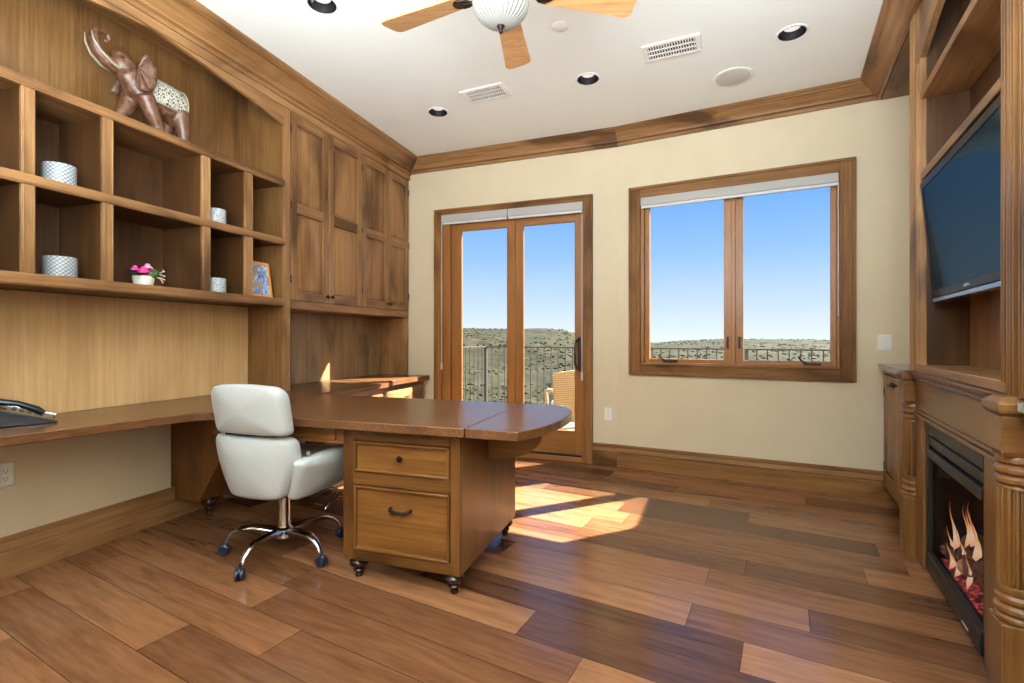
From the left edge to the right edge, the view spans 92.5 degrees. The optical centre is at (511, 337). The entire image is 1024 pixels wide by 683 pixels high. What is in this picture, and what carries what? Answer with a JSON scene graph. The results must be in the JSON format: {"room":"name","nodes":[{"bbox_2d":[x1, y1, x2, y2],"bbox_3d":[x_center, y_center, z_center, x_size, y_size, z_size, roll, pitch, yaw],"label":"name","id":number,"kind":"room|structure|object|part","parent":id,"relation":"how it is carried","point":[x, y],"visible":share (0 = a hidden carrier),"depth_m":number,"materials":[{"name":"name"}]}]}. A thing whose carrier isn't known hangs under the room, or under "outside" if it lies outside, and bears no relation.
{"room":"home office","nodes":[
{"label":"home office","id":0,"kind":"room"},
{"bbox_2d":[132,275,154,284],"bbox_3d":[-2.046,-0.316,2.720,0.102,0.052,0.102,0,0,18],"label":"bowl","id":1,"kind":"object","parent":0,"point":[137,279],"depth_m":2.68,"materials":[{"name":"white ceramic"}]},
{"bbox_2d":[0,312,373,537],"bbox_3d":[-2.724,-0.370,2.013,0.160,3.100,7.900,0,0,18],"label":"wall","id":2,"kind":"structure","parent":0,"point":[55,480],"depth_m":2.73,"materials":[{"name":"beige paint"}]},
{"bbox_2d":[0,461,13,487],"bbox_3d":[-2.508,0.675,2.395,0.010,0.120,0.120,0,0,18],"label":"wall outlet","id":3,"kind":"object","parent":2,"relation":"attached to","point":[7,468],"visible":1,"depth_m":2.42,"materials":[{"name":"white plastic"}]},
{"bbox_2d":[1,467,9,482],"bbox_3d":[-2.497,0.675,2.417,0.003,0.068,0.034,0,0,18],"label":"socket","id":4,"kind":"object","parent":3,"relation":"attached to","point":[5,471],"depth_m":2.42,"materials":[{"name":"white plastic"}]},
{"bbox_2d":[0,487,229,580],"bbox_3d":[-2.728,1.080,1.698,0.034,0.200,6.900,0,0,18],"label":"baseboard","id":5,"kind":"structure","parent":2,"relation":"attached to","point":[27,550],"depth_m":2.73,"materials":[{"name":"brown wood"}]},
{"bbox_2d":[290,110,362,314],"bbox_3d":[-1.664,-0.985,4.126,0.377,1.530,0.887,0,0,18],"label":"upper cabinet","id":6,"kind":"object","parent":2,"relation":"attached to","point":[326,229],"visible":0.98,"depth_m":4.01,"materials":[{"name":"brown wood"}]},
{"bbox_3d":[-1.594,-0.987,3.861,0.022,1.402,0.415,0,0,18],"label":"cabinet door","id":7,"kind":"part","parent":6,"relation":"part of","materials":[{"name":"brown wood"}]},
{"bbox_3d":[-1.455,-0.987,4.278,0.022,1.402,0.452,0,0,18],"label":"cabinet door","id":8,"kind":"part","parent":6,"relation":"part of","materials":[{"name":"brown wood"}]},
{"bbox_2d":[290,312,407,384],"bbox_3d":[-1.581,0.088,4.534,0.414,0.612,1.704,0,0,18],"label":"backsplash","id":9,"kind":"structure","parent":2,"relation":"attached to","point":[323,347],"depth_m":4.79,"materials":[{"name":"brown wood"}]},
{"bbox_3d":[-1.282,0.088,5.315,0.340,0.612,0.033,0,0,18],"label":"panel","id":10,"kind":"part","parent":9,"relation":"part of","materials":[{"name":"brown wood"}]},
{"bbox_2d":[0,457,987,682],"bbox_3d":[-0.388,1.210,1.012,6.246,0.060,7.906,0,0,18],"label":"floor","id":11,"kind":"structure","parent":0,"point":[599,574],"depth_m":2.17,"materials":[{"name":"brown wood"}]},
{"bbox_2d":[171,420,229,514],"bbox_3d":[-1.897,0.809,3.234,0.629,0.742,0.260,0,0,18],"label":"support","id":12,"kind":"object","parent":11,"relation":"on","point":[197,475],"visible":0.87,"depth_m":3.15,"materials":[{"name":"brown wood"}]},
{"bbox_2d":[211,384,343,581],"bbox_3d":[-1.236,0.698,2.631,0.713,0.961,0.707,0,0,18],"label":"office chair","id":13,"kind":"object","parent":11,"relation":"on","point":[256,463],"visible":0.92,"depth_m":2.35,"materials":[{"name":"white leather"}]},
{"bbox_3d":[-1.282,0.799,2.655,0.300,0.038,0.385,0,0,17],"label":"underseat plate","id":14,"kind":"part","parent":13,"relation":"part of","materials":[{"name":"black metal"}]},
{"bbox_3d":[-1.421,1.065,2.674,0.281,0.092,0.062,0,0,-6],"label":"star leg","id":15,"kind":"part","parent":13,"relation":"part of","materials":[{"name":"silver metal"}]},
{"bbox_3d":[-1.257,0.341,2.341,0.431,0.246,0.141,0,0,17],"label":"backrest","id":16,"kind":"part","parent":13,"relation":"part of","materials":[{"name":"white leather"}]},
{"bbox_3d":[-1.269,0.633,2.404,0.476,0.317,0.150,0,0,17],"label":"backrest","id":17,"kind":"part","parent":13,"relation":"part of","materials":[{"name":"white leather"}]},
{"bbox_3d":[-1.297,1.065,2.526,0.066,0.092,0.281,0,0,17],"label":"star leg","id":18,"kind":"part","parent":13,"relation":"part of","materials":[{"name":"silver metal"}]},
{"bbox_3d":[-1.102,1.065,2.603,0.281,0.092,0.062,0,0,30],"label":"star leg","id":19,"kind":"part","parent":13,"relation":"part of","materials":[{"name":"silver metal"}]},
{"bbox_3d":[-0.963,0.677,2.617,0.183,0.254,0.570,0,0,17],"label":"armrest","id":20,"kind":"part","parent":13,"relation":"part of","materials":[{"name":"white leather"}]},
{"bbox_3d":[-1.121,1.065,2.803,0.281,0.092,0.062,0,0,-42],"label":"star leg","id":21,"kind":"part","parent":13,"relation":"part of","materials":[{"name":"silver metal"}]},
{"bbox_3d":[-1.183,0.695,2.700,0.494,0.160,0.500,0,0,17],"label":"seat","id":22,"kind":"part","parent":13,"relation":"part of","materials":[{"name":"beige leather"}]},
{"bbox_3d":[-1.030,0.845,2.660,0.235,0.098,0.105,0,0,39],"label":"lever","id":23,"kind":"part","parent":13,"relation":"part of","materials":[{"name":"silver metal"}]},
{"bbox_2d":[305,388,386,497],"bbox_3d":[-1.549,0.809,4.083,0.693,0.742,0.830,0,0,18],"label":"base cabinet","id":24,"kind":"object","parent":11,"relation":"on","point":[382,392],"visible":0.03,"depth_m":3.92,"materials":[{"name":"brown wood"}]},
{"bbox_3d":[-1.254,0.573,3.985,0.024,0.175,0.730,0,0,18],"label":"drawer","id":25,"kind":"part","parent":24,"relation":"part of","materials":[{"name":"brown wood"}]},
{"bbox_2d":[387,380,423,398],"bbox_3d":[-1.311,0.809,4.894,0.633,0.742,0.740,0,0,18],"label":"base cabinet","id":26,"kind":"object","parent":11,"relation":"on","point":[413,389],"visible":0.12,"depth_m":4.83,"materials":[{"name":"brown wood"}]},
{"bbox_2d":[333,374,429,384],"bbox_3d":[-1.280,0.414,4.886,0.603,0.046,0.795,0,0,18],"label":"countertop","id":27,"kind":"structure","parent":26,"relation":"on","point":[397,379],"depth_m":4.83,"materials":[{"name":"brown wood"}]},
{"bbox_3d":[-1.045,0.573,4.805,0.024,0.175,0.640,0,0,18],"label":"drawer","id":28,"kind":"part","parent":26,"relation":"part of","materials":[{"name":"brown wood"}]},
{"bbox_2d":[344,430,514,593],"bbox_3d":[-0.409,0.809,2.678,0.626,0.742,0.836,0,0,18],"label":"pedestal","id":29,"kind":"object","parent":11,"relation":"on","point":[434,504],"visible":0.96,"depth_m":2.32,"materials":[{"name":"brown wood"}]},
{"bbox_2d":[0,380,571,458],"bbox_3d":[-1.067,0.510,2.479,2.560,0.230,3.630,0,0,18],"label":"desktop","id":30,"kind":"structure","parent":29,"relation":"on","point":[321,411],"depth_m":2.47,"materials":[{"name":"brown wood"}]},
{"bbox_2d":[0,398,57,427],"bbox_3d":[-2.288,0.330,2.281,0.250,0.130,0.256,0,0,-44],"label":"telephone","id":31,"kind":"object","parent":30,"relation":"on","point":[13,413],"visible":1,"depth_m":2.21,"materials":[{"name":"black plastic"}]},
{"bbox_2d":[0,0,289,412],"bbox_3d":[-2.280,-0.723,2.417,0.423,2.234,2.748,0,0,18],"label":"open shelving unit","id":32,"kind":"object","parent":30,"relation":"on","point":[143,194],"visible":0.96,"depth_m":2.83,"materials":[{"name":"brown wood"}]},
{"bbox_2d":[41,161,76,185],"bbox_3d":[-2.179,-0.780,2.358,0.128,0.098,0.128,0,0,18],"label":"patterned pot","id":33,"kind":"object","parent":32,"relation":"on","point":[62,172],"visible":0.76,"depth_m":2.31,"materials":[{"name":"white ceramic"}]},
{"bbox_2d":[42,255,77,277],"bbox_3d":[-2.178,-0.339,2.361,0.128,0.098,0.128,0,0,18],"label":"patterned pot","id":34,"kind":"object","parent":32,"relation":"on","point":[64,266],"visible":0.8,"depth_m":2.31,"materials":[{"name":"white ceramic"}]},
{"bbox_3d":[-2.458,-0.686,2.446,0.068,0.907,2.690,0,0,18],"label":"cubby panel","id":35,"kind":"part","parent":32,"relation":"part of","materials":[{"name":"brown wood"}]},
{"bbox_3d":[-2.458,-1.480,2.446,0.068,0.680,2.690,0,0,18],"label":"panel","id":36,"kind":"part","parent":32,"relation":"part of","materials":[{"name":"brown wood"}]},
{"bbox_3d":[-2.458,0.081,2.446,0.068,0.627,2.690,0,0,18],"label":"panel","id":37,"kind":"part","parent":32,"relation":"part of","materials":[{"name":"brown wood"}]},
{"bbox_2d":[84,26,189,141],"bbox_3d":[-2.094,-1.399,2.783,0.218,0.474,0.557,0,0,18],"label":"elephant figurine","id":38,"kind":"object","parent":32,"relation":"on","point":[165,108],"visible":0.84,"depth_m":2.72,"materials":[{"name":"brown plastic"}]},
{"bbox_3d":[-2.119,-0.706,2.795,0.355,0.049,1.814,0,0,18],"label":"shelf","id":39,"kind":"part","parent":32,"relation":"part of","materials":[{"name":"brown wood"}]},
{"bbox_3d":[-2.119,-0.261,2.795,0.355,0.056,1.814,0,0,18],"label":"shelf","id":40,"kind":"part","parent":32,"relation":"part of","materials":[{"name":"brown wood"}]},
{"bbox_2d":[124,263,164,284],"bbox_3d":[-2.045,-0.352,2.710,0.111,0.125,0.222,0,0,18],"label":"flower arrangement","id":41,"kind":"object","parent":32,"relation":"on","point":[138,278],"visible":0.98,"depth_m":2.69,"materials":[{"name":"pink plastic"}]},
{"bbox_3d":[-2.155,-1.796,2.808,0.414,0.089,1.928,0,0,18],"label":"panel","id":42,"kind":"part","parent":32,"relation":"part of","materials":[{"name":"brown wood"}]},
{"bbox_2d":[211,277,225,292],"bbox_3d":[-1.904,-0.336,3.147,0.120,0.092,0.120,0,0,18],"label":"patterned pot","id":43,"kind":"object","parent":32,"relation":"on","point":[217,284],"visible":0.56,"depth_m":3.11,"materials":[{"name":"grey ceramic"}]},
{"bbox_2d":[211,207,225,223],"bbox_3d":[-1.904,-0.777,3.147,0.120,0.092,0.120,0,0,18],"label":"patterned pot","id":44,"kind":"object","parent":32,"relation":"on","point":[217,214],"visible":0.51,"depth_m":3.11,"materials":[{"name":"grey ceramic"}]},
{"bbox_2d":[253,261,272,296],"bbox_3d":[-1.798,-0.416,3.475,0.055,0.254,0.210,0,0,18],"label":"picture frame","id":45,"kind":"object","parent":32,"relation":"on","point":[262,286],"visible":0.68,"depth_m":3.50,"materials":[{"name":"orange wood"}]},
{"bbox_3d":[-1.827,-0.713,3.684,0.346,2.214,0.058,0,0,18],"label":"panel","id":46,"kind":"part","parent":32,"relation":"part of","materials":[{"name":"brown wood"}]},
{"bbox_3d":[-0.528,0.568,2.300,0.031,0.030,0.029,0,0,18],"label":"knob","id":47,"kind":"part","parent":29,"relation":"part of","materials":[{"name":"brown metal"}]},
{"bbox_3d":[-0.529,0.814,2.297,0.126,0.028,0.037,0,0,18],"label":"pull handle","id":48,"kind":"part","parent":29,"relation":"part of","materials":[{"name":"brown metal"}]},
{"bbox_3d":[-0.524,0.869,2.312,0.510,0.310,0.028,0,0,18],"label":"drawer","id":49,"kind":"part","parent":29,"relation":"part of","materials":[{"name":"brown wood"}]},
{"bbox_3d":[-0.524,0.572,2.312,0.510,0.144,0.028,0,0,18],"label":"drawer","id":50,"kind":"part","parent":29,"relation":"part of","materials":[{"name":"brown wood"}]},
{"bbox_2d":[883,370,902,505],"bbox_3d":[2.614,0.700,3.062,0.397,0.960,0.910,0,0,29],"label":"base cabinet","id":51,"kind":"object","parent":11,"relation":"on","point":[892,463],"visible":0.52,"depth_m":3.26,"materials":[{"name":"brown wood"}]},
{"bbox_3d":[2.573,0.642,3.320,0.022,0.769,0.409,0,0,29],"label":"cabinet door","id":52,"kind":"part","parent":51,"relation":"part of","materials":[{"name":"brown wood"}]},
{"bbox_2d":[878,364,909,372],"bbox_3d":[2.618,0.202,3.059,0.417,0.033,0.910,0,0,29],"label":"countertop","id":53,"kind":"structure","parent":51,"relation":"on","point":[894,368],"depth_m":3.18,"materials":[{"name":"beige stone"}]},
{"bbox_3d":[2.373,0.642,2.959,0.022,0.769,0.409,0,0,29],"label":"cabinet door","id":54,"kind":"part","parent":51,"relation":"part of","materials":[{"name":"brown wood"}]},
{"bbox_2d":[896,370,1023,682],"bbox_3d":[2.006,0.678,2.012,0.442,1.003,1.499,0,0,29],"label":"fireplace mantel","id":55,"kind":"object","parent":11,"relation":"on","point":[988,422],"visible":0.95,"depth_m":1.67,"materials":[{"name":"brown wood"}]},
{"bbox_2d":[925,422,983,657],"bbox_3d":[2.041,0.788,2.012,0.381,0.744,0.901,0,0,29],"label":"fireplace insert","id":56,"kind":"object","parent":55,"relation":"in","point":[954,560],"visible":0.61,"depth_m":2.21,"materials":[{"name":"grey metal"}]},
{"bbox_2d":[907,371,1004,400],"bbox_3d":[2.023,0.203,2.015,0.414,0.045,1.346,0,0,29],"label":"mantel shelf","id":57,"kind":"object","parent":55,"relation":"attached to","point":[967,392],"depth_m":2.03,"materials":[{"name":"brown wood"}]},
{"bbox_2d":[910,0,1023,398],"bbox_3d":[1.999,-0.785,1.937,0.401,1.929,1.606,0,0,29],"label":"built-in shelving","id":58,"kind":"object","parent":55,"relation":"on","point":[965,54],"visible":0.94,"depth_m":2.30,"materials":[{"name":"brown wood"}]},
{"bbox_3d":[2.315,-0.785,2.473,0.349,1.929,0.030,0,0,29],"label":"panel","id":59,"kind":"part","parent":58,"relation":"part of","materials":[{"name":"brown wood"}]},
{"bbox_2d":[920,94,1000,301],"bbox_3d":[1.936,-0.490,2.014,0.201,0.617,1.080,0,0,29],"label":"television","id":60,"kind":"object","parent":58,"relation":"attached to","point":[961,197],"visible":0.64,"depth_m":1.96,"materials":[{"name":"black plastic"}]},
{"bbox_3d":[1.918,-0.194,2.024,0.059,0.024,1.080,0,0,29],"label":"trim","id":61,"kind":"part","parent":60,"relation":"part of","materials":[{"name":"silver metal"}]},
{"bbox_2d":[921,0,1000,98],"bbox_3d":[1.943,-1.266,2.016,0.195,0.042,1.130,0,0,29],"label":"shelf","id":62,"kind":"object","parent":58,"relation":"attached to","point":[974,46],"depth_m":2.15,"materials":[{"name":"brown wood"}]},
{"bbox_2d":[921,77,1000,180],"bbox_3d":[1.943,-0.841,2.016,0.195,0.042,1.130,0,0,29],"label":"shelf","id":63,"kind":"object","parent":58,"relation":"attached to","point":[995,91],"depth_m":1.94,"materials":[{"name":"brown wood"}]},
{"bbox_3d":[1.942,0.160,2.017,0.199,0.039,1.130,0,0,29],"label":"sill","id":64,"kind":"part","parent":58,"relation":"part of","materials":[{"name":"brown wood"}]},
{"bbox_3d":[2.037,-0.785,1.964,0.020,1.929,1.130,0,0,29],"label":"panel","id":65,"kind":"part","parent":58,"relation":"part of","materials":[{"name":"brown wood"}]},
{"bbox_3d":[1.459,0.700,0.978,0.397,0.960,0.825,0,0,29],"label":"base cabinet","id":66,"kind":"object","parent":11,"relation":"on","visible":0},
{"bbox_2d":[1017,401,1023,413],"bbox_3d":[1.463,0.202,0.976,0.417,0.033,0.825,0,0,29],"label":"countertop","id":67,"kind":"structure","parent":66,"relation":"on","point":[1020,405],"depth_m":1.41,"materials":[{"name":"beige stone"}]},
{"bbox_2d":[407,147,617,443],"bbox_3d":[-0.387,-0.370,5.121,2.985,3.100,0.180,0,0,21],"label":"wall","id":68,"kind":"structure","parent":0,"point":[595,172],"depth_m":4.75,"materials":[{"name":"beige paint"}]},
{"bbox_2d":[105,0,416,180],"bbox_3d":[-2.178,-1.800,1.841,0.185,0.200,7.320,0,0,18],"label":"trim","id":69,"kind":"structure","parent":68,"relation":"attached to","point":[190,24],"depth_m":3.30,"materials":[{"name":"brown wood"}]},
{"bbox_2d":[333,153,408,317],"bbox_3d":[-1.395,-0.985,4.935,0.377,1.530,0.834,0,0,18],"label":"upper cabinet","id":70,"kind":"object","parent":68,"relation":"attached to","point":[385,193],"visible":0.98,"depth_m":4.85,"materials":[{"name":"brown wood"}]},
{"bbox_3d":[-1.314,-0.987,4.702,0.022,1.402,0.429,0,0,18],"label":"cabinet door","id":71,"kind":"part","parent":70,"relation":"part of","materials":[{"name":"brown wood"}]},
{"bbox_3d":[-1.184,-0.987,5.093,0.022,1.402,0.385,0,0,18],"label":"cabinet door","id":72,"kind":"part","parent":70,"relation":"part of","materials":[{"name":"brown wood"}]},
{"bbox_2d":[441,209,507,369],"bbox_3d":[-0.387,-0.476,5.026,0.743,1.612,0.084,0,0,21],"label":"roller blind","id":73,"kind":"object","parent":68,"relation":"attached to","point":[493,215],"visible":0.93,"depth_m":5.02,"materials":[{"name":"grey fabric"}]},
{"bbox_3d":[-0.735,-0.435,5.124,0.022,1.530,0.022,0,0,21],"label":"pull cord","id":74,"kind":"part","parent":73,"relation":"part of","materials":[{"name":"white plastic"}]},
{"bbox_3d":[-0.389,-1.195,5.013,0.729,0.024,0.024,0,0,21],"label":"rail","id":75,"kind":"part","parent":73,"relation":"part of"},
{"bbox_2d":[434,194,592,464],"bbox_3d":[-0.007,-0.083,4.944,1.680,2.525,0.205,0,0,21],"label":"door","id":76,"kind":"structure","parent":68,"relation":"in","point":[575,445],"depth_m":4.90,"materials":[{"name":"brown wood"}]},
{"bbox_3d":[0.615,0.155,4.649,0.024,0.291,0.092,0,0,38],"label":"pull handle","id":77,"kind":"part","parent":76,"relation":"part of","materials":[{"name":"black metal"}]},
{"bbox_3d":[0.642,0.155,4.682,0.030,0.330,0.010,0,0,21],"label":"handle plate","id":78,"kind":"part","parent":76,"relation":"part of","materials":[{"name":"black metal"}]},
{"bbox_2d":[410,127,619,174],"bbox_3d":[-0.362,-1.830,4.952,2.850,0.140,0.120,0,0,21],"label":"trim","id":79,"kind":"structure","parent":68,"relation":"attached to","point":[603,138],"depth_m":4.79,"materials":[{"name":"brown wood"}]},
{"bbox_2d":[508,202,582,380],"bbox_3d":[0.322,-0.441,4.760,0.759,1.682,0.083,0,0,21],"label":"roller blind","id":80,"kind":"object","parent":68,"relation":"attached to","point":[574,207],"visible":0.95,"depth_m":4.72,"materials":[{"name":"grey fabric"}]},
{"bbox_3d":[0.315,-1.195,4.748,0.747,0.024,0.024,0,0,21],"label":"rail","id":81,"kind":"part","parent":80,"relation":"part of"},
{"bbox_2d":[592,443,618,466],"bbox_3d":[0.866,1.080,4.537,0.240,0.200,0.032,0,0,21],"label":"baseboard","id":82,"kind":"structure","parent":68,"relation":"attached to","point":[603,454],"depth_m":4.53,"materials":[{"name":"brown wood"}]},
{"bbox_2d":[605,407,612,420],"bbox_3d":[0.894,0.705,4.539,0.075,0.120,0.010,0,0,21],"label":"wall outlet","id":83,"kind":"object","parent":68,"relation":"attached to","point":[608,411],"visible":1,"depth_m":4.53,"materials":[{"name":"white plastic"}]},
{"bbox_2d":[617,445,894,500],"bbox_3d":[2.129,1.080,3.902,2.630,0.200,0.034,0,0,27],"label":"baseboard","id":84,"kind":"structure","parent":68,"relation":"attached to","point":[804,476],"depth_m":3.96,"materials":[{"name":"brown wood"}]},
{"bbox_2d":[197,0,920,155],"bbox_3d":[-0.265,-1.950,1.035,6.496,0.100,8.001,0,0,18],"label":"ceiling","id":85,"kind":"structure","parent":0,"point":[391,79],"depth_m":3.35,"materials":[{"name":"white paint"}]},
{"bbox_2d":[305,0,338,14],"bbox_3d":[-1.080,-1.947,2.787,0.184,0.106,0.184,0,0,0],"label":"recessed light","id":86,"kind":"object","parent":85,"relation":"in","point":[325,7],"visible":1,"depth_m":2.84,"materials":[{"name":"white metal"}]},
{"bbox_2d":[427,107,448,116],"bbox_3d":[-0.622,-1.947,4.120,0.184,0.106,0.184,0,0,0],"label":"recessed light","id":87,"kind":"object","parent":85,"relation":"in","point":[434,111],"visible":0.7,"depth_m":4.17,"materials":[{"name":"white metal"}]},
{"bbox_2d":[459,82,511,103],"bbox_3d":[-0.205,-1.894,3.800,0.360,0.010,0.200,0,0,24],"label":"ceiling vent","id":88,"kind":"object","parent":85,"relation":"in","point":[497,90],"visible":1,"depth_m":3.79,"materials":[{"name":"white metal"}]},
{"bbox_2d":[382,0,635,68],"bbox_3d":[-0.033,-1.633,2.229,1.226,0.535,1.221,0,0,0],"label":"ceiling fan","id":89,"kind":"object","parent":85,"relation":"hanging from","point":[505,17],"visible":1,"depth_m":2.31,"materials":[{"name":"brown wood"}]},
{"bbox_3d":[-0.421,-1.570,2.381,0.455,0.035,0.145,0,0,26],"label":"blade","id":90,"kind":"part","parent":89,"relation":"part of","materials":[{"name":"brown wood"}]},
{"bbox_3d":[-0.202,-1.565,2.283,0.157,0.050,0.081,0,0,16],"label":"blade arm","id":91,"kind":"part","parent":89,"relation":"part of","materials":[{"name":"brown metal"}]},
{"bbox_3d":[-0.050,-1.459,2.200,0.258,0.122,0.256,0,0,0],"label":"lamp shade","id":92,"kind":"part","parent":89,"relation":"part of","materials":[{"name":"white glass"}]},
{"bbox_3d":[0.008,-1.570,2.609,0.145,0.035,0.455,0,0,8],"label":"blade","id":93,"kind":"part","parent":89,"relation":"part of","materials":[{"name":"brown wood"}]},
{"bbox_3d":[0.119,-1.565,2.235,0.157,0.050,0.083,0,0,0],"label":"blade arm","id":94,"kind":"part","parent":89,"relation":"part of","materials":[{"name":"brown metal"}]},
{"bbox_3d":[0.356,-1.570,2.271,0.455,0.035,0.145,0,0,-10],"label":"blade","id":95,"kind":"part","parent":89,"relation":"part of","materials":[{"name":"brown wood"}]},
{"bbox_2d":[552,22,567,31],"bbox_3d":[0.293,-1.897,2.990,0.100,0.005,0.100,0,0,0],"label":"smoke detector","id":96,"kind":"object","parent":85,"relation":"attached to","point":[558,26],"visible":1,"depth_m":2.99,"materials":[{"name":"white plastic"}]},
{"bbox_2d":[575,72,600,85],"bbox_3d":[0.557,-1.947,3.594,0.184,0.106,0.184,0,0,0],"label":"recessed light","id":97,"kind":"object","parent":85,"relation":"in","point":[589,78],"visible":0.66,"depth_m":3.64,"materials":[{"name":"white metal"}]},
{"bbox_2d":[641,33,701,62],"bbox_3d":[1.045,-1.894,3.210,0.360,0.010,0.200,0,0,24],"label":"ceiling vent","id":98,"kind":"object","parent":85,"relation":"in","point":[688,44],"visible":1,"depth_m":3.20,"materials":[{"name":"white metal"}]},
{"bbox_2d":[713,67,753,86],"bbox_3d":[1.609,-1.894,3.567,0.272,0.010,0.272,0,0,0],"label":"ceiling speaker","id":99,"kind":"object","parent":85,"relation":"attached to","point":[735,76],"visible":1,"depth_m":3.55,"materials":[{"name":"grey plastic"}]},
{"bbox_2d":[775,23,808,41],"bbox_3d":[1.744,-1.947,3.050,0.184,0.106,0.184,0,0,0],"label":"recessed light","id":100,"kind":"object","parent":85,"relation":"in","point":[793,32],"visible":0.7,"depth_m":3.08,"materials":[{"name":"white metal"}]},
{"bbox_2d":[860,0,919,100],"bbox_3d":[1.179,-1.825,0.982,0.132,0.150,6.060,0,0,29],"label":"trim","id":101,"kind":"structure","parent":85,"relation":"attached to","point":[892,26],"depth_m":3.01,"materials":[{"name":"brown wood"}]},
{"bbox_2d":[562,422,574,429],"bbox_3d":[1.493,1.325,5.478,5.900,0.150,2.530,0,0,29],"label":"floor","id":102,"kind":"structure","parent":0,"point":[570,426],"depth_m":6.92,"materials":[{"name":"tile"}]},
{"bbox_2d":[544,370,574,429],"bbox_3d":[0.792,0.809,6.089,0.690,0.885,0.609,0,0,-12],"label":"wicker chair","id":103,"kind":"object","parent":102,"relation":"on","point":[563,390],"visible":0.34,"depth_m":5.85,"materials":[{"name":"beige wicker"}]},
{"bbox_3d":[0.468,0.760,6.144,0.080,0.267,0.367,0,0,-12],"label":"arm","id":104,"kind":"part","parent":103,"relation":"part of","materials":[{"name":"beige wicker"}]},
{"bbox_2d":[463,346,829,403],"bbox_3d":[1.676,0.690,5.776,5.769,1.120,1.728,0,0,29],"label":"balcony railing","id":105,"kind":"object","parent":102,"relation":"on","point":[474,347],"visible":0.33,"depth_m":7.45,"materials":[{"name":"brown metal"}]},
{"bbox_3d":[-0.420,0.700,7.900,0.044,1.100,0.044,0,0,29],"label":"post","id":106,"kind":"part","parent":105,"relation":"part of","materials":[{"name":"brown metal"}]},
{"bbox_3d":[1.676,0.140,5.776,5.769,0.020,1.728,0,0,29],"label":"rail","id":107,"kind":"part","parent":105,"relation":"part of","materials":[{"name":"brown metal"}]},
{"bbox_3d":[2.901,0.700,6.059,0.044,1.100,0.044,0,0,29],"label":"post","id":108,"kind":"part","parent":105,"relation":"part of","materials":[{"name":"brown metal"}]},
{"bbox_2d":[615,78,909,470],"bbox_3d":[2.204,-0.370,3.916,2.770,3.100,0.300,0,0,27],"label":"wall","id":109,"kind":"structure","parent":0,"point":[830,423],"depth_m":3.87,"materials":[{"name":"beige paint"}]},
{"bbox_2d":[640,172,838,315],"bbox_3d":[1.829,-0.713,4.081,1.488,1.085,0.075,0,0,27],"label":"roller blind","id":110,"kind":"object","parent":109,"relation":"attached to","point":[831,179],"visible":1,"depth_m":3.99,"materials":[{"name":"grey fabric"}]},
{"bbox_3d":[1.821,-1.172,4.065,1.480,0.024,0.024,0,0,27],"label":"rail","id":111,"kind":"part","parent":110,"relation":"part of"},
{"bbox_3d":[2.476,-0.675,3.720,0.005,1.010,0.005,0,0,-40],"label":"pull cord","id":112,"kind":"part","parent":110,"relation":"part of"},
{"bbox_2d":[629,156,855,381],"bbox_3d":[1.852,-0.513,4.123,1.704,1.687,0.172,0,0,27],"label":"window","id":113,"kind":"structure","parent":109,"relation":"attached to","point":[841,367],"depth_m":4.07,"materials":[{"name":"brown wood"}]},
{"bbox_3d":[1.376,0.180,4.331,0.165,0.069,0.047,0,0,17],"label":"crank handle","id":114,"kind":"part","parent":113,"relation":"part of","materials":[{"name":"brown metal"}]},
{"bbox_3d":[1.534,-0.518,4.296,0.719,1.473,0.045,0,0,27],"label":"sash","id":115,"kind":"part","parent":113,"relation":"part of","materials":[{"name":"brown wood"}]},
{"bbox_3d":[2.193,-0.518,3.958,0.708,1.473,0.045,0,0,27],"label":"sash","id":116,"kind":"part","parent":113,"relation":"part of","materials":[{"name":"brown wood"}]},
{"bbox_3d":[2.328,0.180,3.842,0.165,0.069,0.047,0,0,17],"label":"crank handle","id":117,"kind":"part","parent":113,"relation":"part of","materials":[{"name":"brown metal"}]},
{"bbox_2d":[878,335,891,350],"bbox_3d":[2.742,0.035,3.599,0.085,0.120,0.011,0,0,27],"label":"light switch","id":118,"kind":"object","parent":109,"relation":"attached to","point":[884,341],"visible":1,"depth_m":3.60,"materials":[{"name":"white plastic"}]},
{"label":"outside","id":119,"kind":"structure","parent":0,"visible":0},
{"bbox_2d":[463,328,829,422],"bbox_3d":[100.000,5.366,169.250,540.000,24.267,321.500,0,0,0],"label":"hills","id":120,"kind":"structure","parent":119,"point":[529,334],"depth_m":172.89,"materials":[{"name":"green plant"}]},
{"bbox_2d":[463,328,829,419],"bbox_3d":[75.302,5.584,134.661,275.597,23.135,241.513,0,0,0],"label":"scrub","id":121,"kind":"object","parent":120,"relation":"on","point":[483,329],"visible":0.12,"depth_m":176.58,"materials":[{"name":"green plant"}]},
{"bbox_3d":[1.629,-0.370,0.669,0.160,3.100,6.350,0,0,29],"label":"wall","id":122,"kind":"structure","parent":0,"visible":0},
{"bbox_2d":[881,27,909,99],"bbox_3d":[2.644,-1.760,3.074,0.395,0.020,1.000,0,0,29],"label":"trim","id":123,"kind":"structure","parent":122,"relation":"attached to","point":[898,84],"depth_m":3.28,"materials":[{"name":"brown wood"}]}
]}

